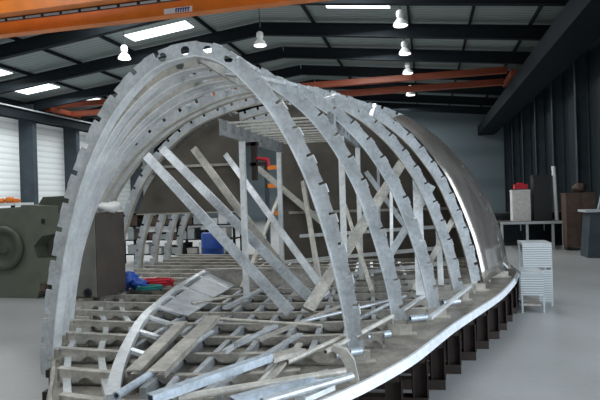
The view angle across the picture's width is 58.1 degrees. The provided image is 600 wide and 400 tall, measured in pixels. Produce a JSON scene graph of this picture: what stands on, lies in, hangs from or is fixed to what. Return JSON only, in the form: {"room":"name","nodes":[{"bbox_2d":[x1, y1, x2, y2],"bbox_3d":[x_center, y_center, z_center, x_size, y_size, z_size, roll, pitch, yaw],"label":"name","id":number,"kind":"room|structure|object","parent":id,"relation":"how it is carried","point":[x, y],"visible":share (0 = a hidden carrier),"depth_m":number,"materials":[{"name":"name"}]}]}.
{"room":"shipyard hall","nodes":[
{"label":"shipyard hall","id":0,"kind":"room"},
{"bbox_2d":[0,117,171,218],"bbox_3d":[-18.455,-1.147,22.824,0.300,6.900,56.000,-2,0,13],"label":"wall","id":1,"kind":"structure","parent":0,"point":[50,139],"depth_m":33.30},
{"bbox_2d":[0,97,168,139],"bbox_3d":[-18.575,-5.150,22.824,0.300,1.110,56.000,-2,0,13],"label":"trim","id":2,"kind":"structure","parent":1,"relation":"attached to","point":[2,99],"depth_m":31.62,"materials":[{"name":"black metal"}]},
{"bbox_2d":[0,0,564,129],"bbox_3d":[-4.269,-7.088,19.445,29.800,1.974,56.000,-2,0,13],"label":"ceiling","id":3,"kind":"structure","parent":0,"point":[95,48],"depth_m":24.96,"materials":[{"name":"metal"}]},
{"bbox_2d":[16,84,58,94],"bbox_3d":[-14.564,-6.086,29.065,2.100,0.260,2.200,-2,0,13],"label":"window","id":4,"kind":"structure","parent":3,"relation":"attached to","point":[45,87],"depth_m":29.65,"materials":[{"name":"white"}]},
{"bbox_2d":[0,64,107,98],"bbox_3d":[-12.058,-6.271,32.532,0.090,0.140,33.900,-2,0,13],"label":"purlin","id":5,"kind":"object","parent":3,"relation":"attached to","point":[1,65],"visible":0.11,"depth_m":26.65,"materials":[{"name":"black metal"}]},
{"bbox_2d":[9,37,122,80],"bbox_3d":[-9.343,-6.675,31.891,0.090,0.140,33.900,-2,0,13],"label":"purlin","id":6,"kind":"object","parent":3,"relation":"attached to","point":[12,38],"visible":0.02,"depth_m":25.20,"materials":[{"name":"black metal"}]},
{"bbox_2d":[99,36,133,51],"bbox_3d":[-6.629,-7.078,31.250,0.090,0.140,33.900,-2,0,13],"label":"purlin","id":7,"kind":"object","parent":3,"relation":"attached to","point":[105,38],"visible":0.02,"depth_m":23.96,"materials":[{"name":"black metal"}]},
{"bbox_2d":[118,32,130,60],"bbox_3d":[-7.455,-6.549,22.869,0.540,1.162,0.540,-2,0,13],"label":"lamp","id":8,"kind":"object","parent":3,"relation":"hanging from","point":[124,56],"visible":1,"depth_m":22.76,"materials":[{"name":"metal"}]},
{"bbox_2d":[124,21,193,40],"bbox_3d":[-6.195,-7.418,23.748,2.900,0.352,0.900,-2,0,13],"label":"window","id":9,"kind":"structure","parent":3,"relation":"attached to","point":[182,25],"depth_m":23.71,"materials":[{"name":"white"}]},
{"bbox_2d":[192,16,262,69],"bbox_3d":[-2.557,-7.684,30.288,0.090,0.140,33.900,-2,0,13],"label":"purlin","id":10,"kind":"object","parent":3,"relation":"attached to","point":[196,18],"visible":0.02,"depth_m":24.26,"materials":[{"name":"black metal"}]},
{"bbox_2d":[253,14,266,47],"bbox_3d":[-1.629,-7.016,21.701,0.540,1.647,0.540,-2,0,13],"label":"lamp","id":11,"kind":"object","parent":3,"relation":"hanging from","point":[259,42],"visible":0.98,"depth_m":21.59,"materials":[{"name":"metal"}]},
{"bbox_2d":[300,5,365,101],"bbox_3d":[1.920,-7.795,29.234,0.090,0.140,33.900,-2,0,13],"label":"purlin","id":12,"kind":"object","parent":3,"relation":"attached to","point":[304,8],"visible":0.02,"depth_m":23.36,"materials":[{"name":"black metal"}]},
{"bbox_2d":[326,6,389,7],"bbox_3d":[2.197,-7.636,21.003,2.500,0.306,1.000,-2,0,13],"label":"window","id":13,"kind":"structure","parent":3,"relation":"attached to","point":[326,6],"depth_m":21.34,"materials":[{"name":"white"}]},
{"bbox_2d":[393,9,407,27],"bbox_3d":[3.624,-6.826,19.543,0.540,1.053,0.540,-2,0,13],"label":"lamp","id":14,"kind":"object","parent":3,"relation":"hanging from","point":[400,22],"visible":0.99,"depth_m":19.42,"materials":[{"name":"metal"}]},
{"bbox_2d":[399,38,410,55],"bbox_3d":[4.540,-6.854,23.436,0.540,1.053,0.540,-2,0,13],"label":"lamp","id":15,"kind":"object","parent":3,"relation":"hanging from","point":[404,51],"visible":0.97,"depth_m":23.32,"materials":[{"name":"metal"}]},
{"bbox_2d":[402,62,412,74],"bbox_3d":[5.365,-6.854,26.941,0.540,1.103,0.540,-2,0,13],"label":"lamp","id":16,"kind":"object","parent":3,"relation":"hanging from","point":[407,71],"visible":0.89,"depth_m":26.82,"materials":[{"name":"metal"}]},
{"bbox_2d":[449,6,475,104],"bbox_3d":[8.267,-7.238,27.745,0.090,0.140,33.900,-2,0,13],"label":"purlin","id":17,"kind":"object","parent":3,"relation":"attached to","point":[473,7],"visible":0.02,"depth_m":21.80,"materials":[{"name":"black metal"}]},
{"bbox_2d":[480,6,542,106],"bbox_3d":[10.512,-7.040,27.219,0.090,0.140,33.900,-2,0,13],"label":"purlin","id":18,"kind":"object","parent":3,"relation":"attached to","point":[539,8],"visible":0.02,"depth_m":21.07,"materials":[{"name":"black metal"}]},
{"bbox_2d":[0,221,599,399],"bbox_3d":[-3.997,1.971,19.445,29.800,0.200,56.000,-2,0,13],"label":"floor","id":19,"kind":"structure","parent":0,"point":[554,354],"depth_m":6.25,"materials":[{"name":"concrete"}]},
{"bbox_2d":[0,202,33,207],"bbox_3d":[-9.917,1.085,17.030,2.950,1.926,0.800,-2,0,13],"label":"bench","id":20,"kind":"object","parent":19,"relation":"on","point":[28,203],"visible":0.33,"depth_m":16.41,"materials":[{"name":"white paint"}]},
{"bbox_2d":[0,196,68,297],"bbox_3d":[-5.673,0.986,10.993,3.276,2.080,1.010,-2,0,13],"label":"machine","id":21,"kind":"object","parent":19,"relation":"on","point":[27,233],"visible":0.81,"depth_m":10.51,"materials":[{"name":"green paint"}]},
{"bbox_2d":[124,212,241,263],"bbox_3d":[-3.516,1.101,16.142,3.560,1.510,0.700,-2,0,13],"label":"shelf rack","id":22,"kind":"object","parent":19,"relation":"on","point":[234,237],"visible":0.16,"depth_m":15.88,"materials":[{"name":"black metal"}]},
{"bbox_2d":[127,228,139,239],"bbox_3d":[-5.040,1.034,16.458,0.209,0.314,0.500,-2,0,13],"label":"bin","id":23,"kind":"object","parent":22,"relation":"on","point":[132,235],"visible":0.68,"depth_m":16.23,"materials":[{"name":"grey paint"}]},
{"bbox_2d":[129,215,143,225],"bbox_3d":[-4.987,0.615,16.443,0.343,0.310,0.500,-2,0,13],"label":"bin","id":24,"kind":"object","parent":22,"relation":"on","point":[135,218],"visible":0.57,"depth_m":16.20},
{"bbox_2d":[187,227,200,238],"bbox_3d":[-3.133,0.980,16.009,0.222,0.309,0.500,-2,0,13],"label":"bin","id":25,"kind":"object","parent":22,"relation":"on","point":[191,231],"visible":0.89,"depth_m":15.78,"materials":[{"name":"grey paint"}]},
{"bbox_2d":[219,227,231,237],"bbox_3d":[-2.204,0.951,15.791,0.288,0.312,0.500,-2,0,13],"label":"bin","id":26,"kind":"object","parent":22,"relation":"on","point":[227,230],"visible":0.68,"depth_m":15.66,"materials":[{"name":"white paint"}]},
{"bbox_2d":[201,232,223,253],"bbox_3d":[-2.209,1.319,13.678,0.590,0.995,0.590,-2,0,13],"label":"drum","id":27,"kind":"object","parent":19,"relation":"on","point":[209,244],"visible":0.43,"depth_m":13.43,"materials":[{"name":"blue plastic"}]},
{"bbox_2d":[45,368,402,399],"bbox_3d":[-0.633,1.551,4.238,2.837,0.438,0.121,-2,0,7],"label":"stand","id":28,"kind":"object","parent":19,"relation":"on","point":[394,386],"visible":0.2,"depth_m":4.06,"materials":[{"name":"brown metal"}]},
{"bbox_2d":[264,165,277,244],"bbox_3d":[0.107,0.147,20.522,2.920,3.200,0.200,-2,0,13],"label":"rack","id":29,"kind":"object","parent":19,"relation":"on","point":[271,167],"visible":0.16,"depth_m":20.74,"materials":[{"name":"metal"}]},
{"bbox_2d":[0,0,568,59],"bbox_3d":[-3.916,-2.968,20.419,29.160,9.668,0.340,-2,0,13],"label":"frame","id":30,"kind":"object","parent":19,"relation":"on","point":[44,41],"visible":0.55,"depth_m":21.01,"materials":[{"name":"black metal"}]},
{"bbox_2d":[18,46,564,210],"bbox_3d":[-2.084,-3.023,28.206,29.160,9.668,0.340,-2,0,13],"label":"frame","id":31,"kind":"object","parent":19,"relation":"on","point":[27,128],"visible":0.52,"depth_m":27.15,"materials":[{"name":"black metal"}]},
{"bbox_2d":[0,22,590,191],"bbox_3d":[-3.000,-2.995,24.312,29.160,9.668,0.340,-2,0,13],"label":"frame","id":32,"kind":"object","parent":19,"relation":"on","point":[289,29],"visible":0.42,"depth_m":22.85,"materials":[{"name":"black metal"}]},
{"bbox_2d":[63,65,545,192],"bbox_3d":[-1.169,-3.050,32.100,29.160,9.668,0.340,-2,0,13],"label":"frame","id":33,"kind":"object","parent":19,"relation":"on","point":[71,136],"visible":0.39,"depth_m":30.98,"materials":[{"name":"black metal"}]},
{"bbox_2d":[130,91,520,212],"bbox_3d":[0.663,-3.105,39.887,29.160,9.668,0.340,-2,0,13],"label":"frame","id":34,"kind":"object","parent":19,"relation":"on","point":[434,99],"visible":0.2,"depth_m":37.63,"materials":[{"name":"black metal"}]},
{"bbox_2d":[154,102,511,218],"bbox_3d":[1.578,-3.133,43.781,29.160,9.668,0.340,-2,0,13],"label":"frame","id":35,"kind":"object","parent":19,"relation":"on","point":[393,106],"visible":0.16,"depth_m":41.10,"materials":[{"name":"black metal"}]},
{"bbox_2d":[178,79,531,202],"bbox_3d":[-0.253,-3.078,35.993,29.160,9.668,0.340,-2,0,13],"label":"frame","id":36,"kind":"object","parent":19,"relation":"on","point":[491,90],"visible":0.22,"depth_m":33.08,"materials":[{"name":"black metal"}]},
{"bbox_2d":[358,357,428,399],"bbox_3d":[-0.563,1.549,4.702,3.284,0.438,0.121,-2,0,7],"label":"stand","id":37,"kind":"object","parent":19,"relation":"on","point":[419,371],"visible":0.2,"depth_m":4.50,"materials":[{"name":"brown metal"}]},
{"bbox_2d":[374,343,445,389],"bbox_3d":[-0.509,1.547,5.149,3.686,0.438,0.121,-2,0,7],"label":"stand","id":38,"kind":"object","parent":19,"relation":"on","point":[437,358],"visible":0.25,"depth_m":4.91,"materials":[{"name":"brown metal"}]},
{"bbox_2d":[40,41,518,399],"bbox_3d":[0.071,-0.181,7.451,7.117,3.137,9.679,-2,0,7],"label":"boat hull","id":39,"kind":"object","parent":38,"relation":"on","point":[91,344],"visible":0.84,"depth_m":5.68,"materials":[{"name":"metal"}]},
{"bbox_2d":[76,212,125,299],"bbox_3d":[-2.562,0.678,6.773,0.420,1.037,0.650,-2,0,13],"label":"base cabinet","id":40,"kind":"object","parent":39,"relation":"on","point":[102,273],"visible":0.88,"depth_m":6.58,"materials":[{"name":"metal"}]},
{"bbox_2d":[97,201,122,212],"bbox_3d":[-2.406,0.096,6.734,0.276,0.162,0.496,-2,0,13],"label":"sheet","id":41,"kind":"object","parent":40,"relation":"on","point":[111,207],"visible":0.92,"depth_m":6.66,"materials":[{"name":"white fabric"}]},
{"bbox_2d":[124,271,139,290],"bbox_3d":[-2.338,1.075,7.243,0.374,0.281,0.302,-2,0,13],"label":"crumpled cloth","id":42,"kind":"object","parent":39,"relation":"on","point":[130,275],"visible":0.48,"depth_m":7.17,"materials":[{"name":"fabric"}]},
{"bbox_2d":[112,371,157,399],"bbox_3d":[-0.959,1.124,3.517,0.049,0.050,0.849,-2,0,14],"label":"tube","id":43,"kind":"object","parent":39,"relation":"on","point":[143,378],"visible":0.68,"depth_m":3.25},
{"bbox_2d":[131,278,147,289],"bbox_3d":[-2.119,1.120,7.128,0.257,0.163,0.201,-2,0,13],"label":"crumpled cloth","id":44,"kind":"object","parent":39,"relation":"on","point":[143,283],"visible":0.66,"depth_m":7.08,"materials":[{"name":"blue fabric"}]},
{"bbox_2d":[136,284,162,290],"bbox_3d":[-1.952,1.140,7.022,0.371,0.086,0.301,-2,0,13],"label":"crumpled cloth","id":45,"kind":"object","parent":39,"relation":"on","point":[150,287],"visible":0.99,"depth_m":6.91,"materials":[{"name":"teal fabric"}]},
{"bbox_2d":[125,321,186,376],"bbox_3d":[-1.088,1.136,4.242,0.100,0.045,1.423,-2,0,0],"label":"bar","id":46,"kind":"object","parent":39,"relation":"on","point":[158,347],"visible":0.95,"depth_m":4.02,"materials":[{"name":"metal"}]},
{"bbox_2d":[144,277,174,286],"bbox_3d":[-1.936,1.117,7.341,0.461,0.128,0.373,-2,0,13],"label":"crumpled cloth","id":47,"kind":"object","parent":39,"relation":"on","point":[163,281],"visible":0.76,"depth_m":7.21,"materials":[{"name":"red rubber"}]},
{"bbox_2d":[147,315,219,377],"bbox_3d":[-0.870,1.119,4.294,0.120,0.045,1.662,-2,0,4],"label":"bar","id":48,"kind":"object","parent":39,"relation":"on","point":[174,356],"visible":0.93,"depth_m":4.01,"materials":[{"name":"metal"}]},
{"bbox_2d":[143,152,293,315],"bbox_3d":[-0.988,0.287,5.994,2.208,1.797,0.088,-2,0,36],"label":"diagonal brace","id":49,"kind":"object","parent":39,"relation":"attached to","point":[201,215],"visible":1,"depth_m":5.87,"materials":[{"name":"metal"}]},
{"bbox_2d":[191,291,262,304],"bbox_3d":[-0.832,1.131,6.311,0.983,0.035,0.034,-2,0,-42],"label":"tube","id":50,"kind":"object","parent":39,"relation":"on","point":[239,294],"visible":0.77,"depth_m":6.19,"materials":[{"name":"metal"}]},
{"bbox_2d":[160,145,311,300],"bbox_3d":[-0.890,0.197,6.753,2.600,1.976,0.091,-2,0,38],"label":"diagonal brace","id":51,"kind":"object","parent":39,"relation":"attached to","point":[291,279],"visible":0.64,"depth_m":6.64,"materials":[{"name":"metal"}]},
{"bbox_2d":[222,334,251,353],"bbox_3d":[-0.490,1.130,4.249,0.040,0.030,0.480,-2,0,18],"label":"bar","id":52,"kind":"object","parent":39,"relation":"on","point":[226,350],"visible":0.43,"depth_m":4.10,"materials":[{"name":"metal"}]},
{"bbox_2d":[222,288,262,309],"bbox_3d":[-0.589,1.103,6.215,0.060,0.030,1.397,-2,0,15],"label":"bar","id":53,"kind":"object","parent":39,"relation":"on","point":[253,293],"visible":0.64,"depth_m":5.97,"materials":[{"name":"metal"}]},
{"bbox_2d":[191,146,300,296],"bbox_3d":[-0.775,0.176,7.196,0.095,1.999,2.327,-2,0,-43],"label":"diagonal brace","id":54,"kind":"object","parent":39,"relation":"attached to","point":[225,191],"visible":0.64,"depth_m":7.36,"materials":[{"name":"metal"}]},
{"bbox_2d":[202,333,302,389],"bbox_3d":[-0.280,1.124,3.838,0.050,0.020,1.425,-2,0,23],"label":"bar","id":55,"kind":"object","parent":39,"relation":"on","point":[294,337],"visible":0.43,"depth_m":4.01,"materials":[{"name":"metal"}]},
{"bbox_2d":[234,324,277,346],"bbox_3d":[-0.350,1.106,4.426,0.040,0.030,0.651,-2,0,26],"label":"bar","id":56,"kind":"object","parent":39,"relation":"on","point":[247,339],"visible":1,"depth_m":4.38,"materials":[{"name":"metal"}]},
{"bbox_2d":[177,367,346,399],"bbox_3d":[-0.197,1.081,3.178,1.030,0.045,0.044,-2,0,-22],"label":"tube","id":57,"kind":"object","parent":39,"relation":"on","point":[212,392],"visible":0.78,"depth_m":3.12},
{"bbox_2d":[147,353,272,399],"bbox_3d":[-0.494,1.040,3.196,0.058,0.050,0.918,-2,0,40],"label":"tube","id":58,"kind":"object","parent":57,"relation":"on","point":[177,389],"visible":1,"depth_m":3.13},
{"bbox_2d":[240,190,283,288],"bbox_3d":[-0.517,0.486,7.797,0.053,1.314,1.793,-2,0,16],"label":"diagonal brace","id":59,"kind":"object","parent":39,"relation":"attached to","point":[275,205],"visible":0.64,"depth_m":7.85,"materials":[{"name":"metal"}]},
{"bbox_2d":[204,316,322,327],"bbox_3d":[-0.360,1.116,4.947,1.201,0.035,0.034,-2,0,23],"label":"tube","id":60,"kind":"object","parent":39,"relation":"on","point":[221,318],"visible":0.75,"depth_m":4.90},
{"bbox_2d":[224,153,331,298],"bbox_3d":[-0.443,0.183,7.497,0.093,1.962,3.054,-2,0,-29],"label":"diagonal brace","id":61,"kind":"object","parent":39,"relation":"attached to","point":[296,252],"visible":1,"depth_m":7.16,"materials":[{"name":"metal"}]},
{"bbox_2d":[229,369,331,399],"bbox_3d":[-0.092,1.098,3.169,0.703,0.050,0.060,-2,0,-37],"label":"tube","id":62,"kind":"object","parent":39,"relation":"on","point":[255,394],"visible":0.56,"depth_m":3.10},
{"bbox_2d":[264,343,302,379],"bbox_3d":[-0.108,1.104,3.675,0.045,0.030,0.889,-2,0,14],"label":"bar","id":63,"kind":"object","parent":39,"relation":"on","point":[273,374],"visible":0.64,"depth_m":3.52,"materials":[{"name":"metal"}]},
{"bbox_2d":[258,166,319,223],"bbox_3d":[-0.060,0.007,8.618,1.563,1.346,0.068,-2,0,19],"label":"diagonal brace","id":64,"kind":"object","parent":39,"relation":"attached to","point":[261,170],"visible":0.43,"depth_m":8.63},
{"bbox_2d":[219,112,365,299],"bbox_3d":[0.049,0.127,6.718,1.290,1.996,2.500,-2,0,13],"label":"platform","id":65,"kind":"object","parent":39,"relation":"on","point":[244,135],"visible":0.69,"depth_m":6.25,"materials":[{"name":"metal"}]},
{"bbox_2d":[245,142,269,179],"bbox_3d":[-0.501,-0.463,6.417,0.302,0.455,0.070,-2,0,13],"label":"clamp","id":66,"kind":"object","parent":65,"relation":"hanging from","point":[254,164],"visible":0.97,"depth_m":6.39,"materials":[{"name":"brown metal"}]},
{"bbox_2d":[255,305,340,341],"bbox_3d":[0.039,1.104,4.934,0.050,0.020,1.470,-2,0,31],"label":"bar","id":67,"kind":"object","parent":39,"relation":"on","point":[283,329],"visible":0.79,"depth_m":4.69,"materials":[{"name":"metal"}]},
{"bbox_2d":[260,372,354,399],"bbox_3d":[0.056,1.059,3.038,0.652,0.055,0.044,-2,0,-38],"label":"tube","id":68,"kind":"object","parent":39,"relation":"on","point":[319,385],"visible":1,"depth_m":3.02,"materials":[{"name":"metal"}]},
{"bbox_2d":[301,180,321,278],"bbox_3d":[0.149,0.411,7.441,0.077,1.448,1.989,-2,0,-5],"label":"diagonal brace","id":69,"kind":"object","parent":39,"relation":"on","point":[303,184],"visible":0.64,"depth_m":7.39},
{"bbox_2d":[295,385,334,399],"bbox_3d":[0.089,1.103,3.096,0.080,0.030,0.263,-2,0,42],"label":"bar","id":70,"kind":"object","parent":39,"relation":"on","point":[316,394],"visible":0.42,"depth_m":3.05,"materials":[{"name":"metal"}]},
{"bbox_2d":[285,334,345,364],"bbox_3d":[0.168,1.091,4.027,0.039,0.040,0.896,-2,0,35],"label":"tube","id":71,"kind":"object","parent":39,"relation":"on","point":[317,348],"visible":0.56,"depth_m":3.93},
{"bbox_2d":[271,347,305,362],"bbox_3d":[-0.105,1.064,3.709,0.100,0.060,0.386,-2,0,33],"label":"bar","id":72,"kind":"object","parent":71,"relation":"on","point":[279,356],"visible":0.79,"depth_m":3.69,"materials":[{"name":"metal"}]},
{"bbox_2d":[299,299,388,321],"bbox_3d":[0.495,1.091,5.349,1.349,0.035,0.034,-2,0,-43],"label":"tube","id":73,"kind":"object","parent":39,"relation":"on","point":[383,301],"visible":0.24,"depth_m":5.19,"materials":[{"name":"metal"}]},
{"bbox_2d":[335,347,362,357],"bbox_3d":[0.363,1.145,4.055,0.216,0.060,0.058,-2,0,-20],"label":"stub","id":74,"kind":"object","parent":39,"relation":"attached to","point":[355,351],"visible":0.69,"depth_m":4.05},
{"bbox_2d":[303,160,404,313],"bbox_3d":[0.745,0.283,6.378,0.129,1.694,2.390,-2,0,36],"label":"diagonal brace","id":75,"kind":"object","parent":39,"relation":"attached to","point":[327,279],"visible":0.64,"depth_m":6.11,"materials":[{"name":"metal"}]},
{"bbox_2d":[323,314,393,354],"bbox_3d":[0.539,1.079,4.465,0.039,0.040,1.390,-2,0,31],"label":"tube","id":76,"kind":"object","parent":39,"relation":"on","point":[326,351],"visible":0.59,"depth_m":4.45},
{"bbox_2d":[285,247,433,263],"bbox_3d":[0.890,0.820,8.015,2.313,0.244,0.060,-2,0,13],"label":"brace","id":77,"kind":"object","parent":39,"relation":"attached to","point":[428,248],"visible":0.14,"depth_m":7.99,"materials":[{"name":"metal"}]},
{"bbox_2d":[346,204,373,292],"bbox_3d":[0.765,0.580,7.247,0.062,1.064,1.665,-2,0,-5],"label":"diagonal brace","id":78,"kind":"object","parent":39,"relation":"attached to","point":[371,289],"visible":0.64,"depth_m":6.92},
{"bbox_2d":[360,295,406,319],"bbox_3d":[0.818,1.081,5.424,0.034,0.035,1.383,-2,0,31],"label":"tube","id":79,"kind":"object","parent":39,"relation":"on","point":[375,310],"visible":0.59,"depth_m":5.27,"materials":[{"name":"metal"}]},
{"bbox_2d":[300,223,468,237],"bbox_3d":[1.319,0.460,8.220,2.718,0.188,0.060,-2,0,13],"label":"brace","id":80,"kind":"object","parent":39,"relation":"attached to","point":[466,224],"visible":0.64,"depth_m":8.20,"materials":[{"name":"metal"}]},
{"bbox_2d":[390,191,393,256],"bbox_3d":[1.291,0.332,7.617,0.046,1.497,0.627,-2,0,13],"label":"post","id":81,"kind":"object","parent":39,"relation":"on","point":[391,195],"visible":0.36,"depth_m":7.62,"materials":[{"name":"metal"}]},
{"bbox_2d":[364,170,429,255],"bbox_3d":[1.397,0.223,7.737,1.008,1.346,0.063,-2,0,32],"label":"diagonal brace","id":82,"kind":"object","parent":39,"relation":"attached to","point":[371,179],"visible":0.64,"depth_m":7.80,"materials":[{"name":"metal"}]},
{"bbox_2d":[348,261,445,274],"bbox_3d":[1.315,1.002,7.814,1.799,0.253,0.060,-2,0,13],"label":"brace","id":83,"kind":"object","parent":39,"relation":"attached to","point":[444,262],"visible":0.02,"depth_m":7.77,"materials":[{"name":"metal"}]},
{"bbox_2d":[386,184,434,255],"bbox_3d":[1.327,0.306,6.624,0.857,1.007,0.092,-2,0,-27],"label":"diagonal brace","id":84,"kind":"object","parent":39,"relation":"attached to","point":[403,232],"visible":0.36,"depth_m":6.54,"materials":[{"name":"metal"}]},
{"bbox_2d":[392,287,437,318],"bbox_3d":[1.229,1.069,5.712,0.045,0.020,1.736,-2,0,28],"label":"bar","id":85,"kind":"object","parent":39,"relation":"on","point":[421,297],"visible":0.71,"depth_m":5.61,"materials":[{"name":"metal"}]},
{"bbox_2d":[408,313,429,321],"bbox_3d":[1.143,1.121,5.151,0.216,0.060,0.058,-2,0,-20],"label":"stub","id":86,"kind":"object","parent":39,"relation":"attached to","point":[420,317],"visible":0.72,"depth_m":5.12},
{"bbox_2d":[413,181,424,296],"bbox_3d":[1.416,0.396,6.428,0.111,1.372,0.887,-2,0,12],"label":"post","id":87,"kind":"object","parent":39,"relation":"on","point":[417,198],"visible":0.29,"depth_m":6.49,"materials":[{"name":"metal"}]},
{"bbox_2d":[411,209,459,292],"bbox_3d":[1.740,0.603,6.827,0.080,0.969,1.306,-2,0,41],"label":"diagonal brace","id":88,"kind":"object","parent":39,"relation":"attached to","point":[437,247],"visible":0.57,"depth_m":6.77,"materials":[{"name":"metal"}]},
{"bbox_2d":[436,204,443,286],"bbox_3d":[1.803,0.563,7.006,0.076,1.010,0.776,-2,0,13],"label":"post","id":89,"kind":"object","parent":39,"relation":"on","point":[439,255],"visible":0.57,"depth_m":6.78,"materials":[{"name":"metal"}]},
{"bbox_2d":[428,285,471,319],"bbox_3d":[1.577,1.028,5.567,0.035,0.030,1.826,-2,0,28],"label":"bar","id":90,"kind":"object","parent":39,"relation":"on","point":[449,302],"visible":1,"depth_m":5.35,"materials":[{"name":"metal"}]},
{"bbox_2d":[402,330,461,373],"bbox_3d":[-0.482,1.546,5.599,4.169,0.438,0.121,-2,0,7],"label":"stand","id":91,"kind":"object","parent":19,"relation":"on","point":[453,342],"visible":0.2,"depth_m":5.33,"materials":[{"name":"brown metal"}]},
{"bbox_2d":[425,320,476,360],"bbox_3d":[-0.439,1.545,6.048,4.652,0.438,0.121,-2,0,7],"label":"stand","id":92,"kind":"object","parent":19,"relation":"on","point":[469,347],"visible":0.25,"depth_m":5.75,"materials":[{"name":"brown metal"}]},
{"bbox_2d":[442,311,488,348],"bbox_3d":[-0.384,1.543,6.484,5.097,0.438,0.121,-2,0,7],"label":"stand","id":93,"kind":"object","parent":19,"relation":"on","point":[482,321],"visible":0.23,"depth_m":6.16,"materials":[{"name":"brown metal"}]},
{"bbox_2d":[458,304,499,338],"bbox_3d":[-0.314,1.541,6.919,5.502,0.438,0.121,-2,0,7],"label":"stand","id":94,"kind":"object","parent":19,"relation":"on","point":[493,312],"visible":0.15,"depth_m":6.57,"materials":[{"name":"brown metal"}]},
{"bbox_2d":[460,297,506,329],"bbox_3d":[-0.215,1.538,7.350,5.807,0.438,0.121,-2,0,7],"label":"stand","id":95,"kind":"object","parent":19,"relation":"on","point":[502,305],"visible":0.16,"depth_m":6.98,"materials":[{"name":"brown metal"}]},
{"bbox_2d":[473,292,512,321],"bbox_3d":[-0.090,1.534,7.818,6.058,0.438,0.121,-2,0,7],"label":"stand","id":96,"kind":"object","parent":19,"relation":"on","point":[508,297],"visible":0.14,"depth_m":7.43,"materials":[{"name":"brown metal"}]},
{"bbox_2d":[510,286,516,313],"bbox_3d":[0.047,1.530,8.304,6.283,0.438,0.121,-2,0,7],"label":"stand","id":97,"kind":"object","parent":19,"relation":"on","point":[513,291],"visible":0.14,"depth_m":7.88,"materials":[{"name":"brown metal"}]},
{"bbox_2d":[494,211,561,245],"bbox_3d":[7.550,0.974,18.351,3.040,1.100,0.670,-2,0,13],"label":"storage cabinet","id":98,"kind":"object","parent":19,"relation":"on","point":[512,233],"visible":0.31,"depth_m":18.04,"materials":[{"name":"black metal"}]},
{"bbox_2d":[497,220,563,248],"bbox_3d":[7.328,1.096,17.202,1.888,0.870,0.970,-2,0,13],"label":"work table","id":99,"kind":"object","parent":19,"relation":"on","point":[552,222],"visible":0.68,"depth_m":16.75,"materials":[{"name":"grey metal"}]},
{"bbox_2d":[509,189,530,220],"bbox_3d":[7.128,0.168,17.476,0.568,0.997,0.515,-2,0,13],"label":"cabinet","id":100,"kind":"object","parent":99,"relation":"on","point":[520,205],"visible":0.96,"depth_m":17.25,"materials":[{"name":"white metal"}]},
{"bbox_2d":[530,174,551,220],"bbox_3d":[7.740,-0.078,17.331,0.559,1.452,0.515,-2,0,13],"label":"cabinet","id":101,"kind":"object","parent":99,"relation":"on","point":[541,190],"visible":0.96,"depth_m":17.10,"materials":[{"name":"black metal"}]},
{"bbox_2d":[551,166,558,219],"bbox_3d":[8.082,-0.217,17.103,0.180,1.713,0.120,-2,0,13],"label":"pipe","id":102,"kind":"object","parent":99,"relation":"on","point":[553,168],"visible":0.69,"depth_m":17.05,"materials":[{"name":"metal"}]},
{"bbox_2d":[515,240,553,312],"bbox_3d":[3.612,1.152,8.338,0.543,0.980,1.030,-2,0,13],"label":"step platform","id":103,"kind":"object","parent":19,"relation":"on","point":[533,280],"visible":1,"depth_m":8.30,"materials":[{"name":"grey paint"}]},
{"bbox_2d":[518,298,542,305],"bbox_3d":[3.462,1.532,8.114,0.290,0.030,0.440,-2,0,13],"label":"shelf","id":104,"kind":"object","parent":103,"relation":"attached to","point":[526,301],"depth_m":8.00,"materials":[{"name":"metal"}]},
{"bbox_2d":[560,192,595,249],"bbox_3d":[8.411,0.638,16.313,0.840,1.720,0.640,-2,0,13],"label":"locker","id":105,"kind":"object","parent":19,"relation":"on","point":[572,219],"visible":0.69,"depth_m":16.07,"materials":[{"name":"brown metal"}]},
{"bbox_2d":[572,183,586,192],"bbox_3d":[8.392,-0.353,16.238,0.376,0.343,0.393,-2,0,38],"label":"tool bag","id":106,"kind":"object","parent":105,"relation":"on","point":[578,187],"visible":0.98,"depth_m":16.14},
{"bbox_2d":[578,198,599,257],"bbox_3d":[8.186,0.551,14.375,1.240,1.907,0.800,-2,0,13],"label":"machine","id":107,"kind":"object","parent":19,"relation":"on","point":[590,238],"visible":1,"depth_m":14.15,"materials":[{"name":"metal"}]},
{"bbox_2d":[179,110,505,220],"bbox_3d":[2.297,-3.245,46.847,29.800,9.850,0.300,-2,0,13],"label":"wall","id":108,"kind":"structure","parent":0,"point":[483,155],"depth_m":44.08,"materials":[{"name":"paint"}]},
{"bbox_2d":[0,103,169,144],"bbox_3d":[-17.215,-4.768,22.506,0.350,0.565,56.000,-2,0,13],"label":"runway","id":109,"kind":"object","parent":108,"relation":"attached to","point":[5,109],"visible":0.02,"depth_m":31.70,"materials":[{"name":"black metal"}]},
{"bbox_2d":[477,0,599,134],"bbox_3d":[10.900,-5.529,26.162,1.250,0.800,36.000,-2,0,13],"label":"runway","id":110,"kind":"object","parent":108,"relation":"attached to","point":[576,28],"visible":1,"depth_m":19.69,"materials":[{"name":"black metal"}]},
{"bbox_2d":[0,0,329,38],"bbox_3d":[-5.341,-5.612,15.573,26.400,0.640,2.650,-2,0,13],"label":"crane","id":111,"kind":"object","parent":110,"relation":"on","point":[17,17],"visible":1,"depth_m":15.64,"materials":[{"name":"orange paint"}]},
{"bbox_2d":[45,66,518,118],"bbox_3d":[-1.944,-5.884,30.259,26.300,0.660,2.900,-2,0,13],"label":"crane","id":112,"kind":"object","parent":110,"relation":"on","point":[58,110],"visible":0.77,"depth_m":28.45,"materials":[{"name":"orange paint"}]},
{"bbox_2d":[510,38,599,210],"bbox_3d":[10.227,-2.724,16.067,0.300,8.332,56.000,-2,0,13],"label":"wall","id":113,"kind":"structure","parent":0,"point":[593,52],"depth_m":23.60,"materials":[{"name":"metal"}]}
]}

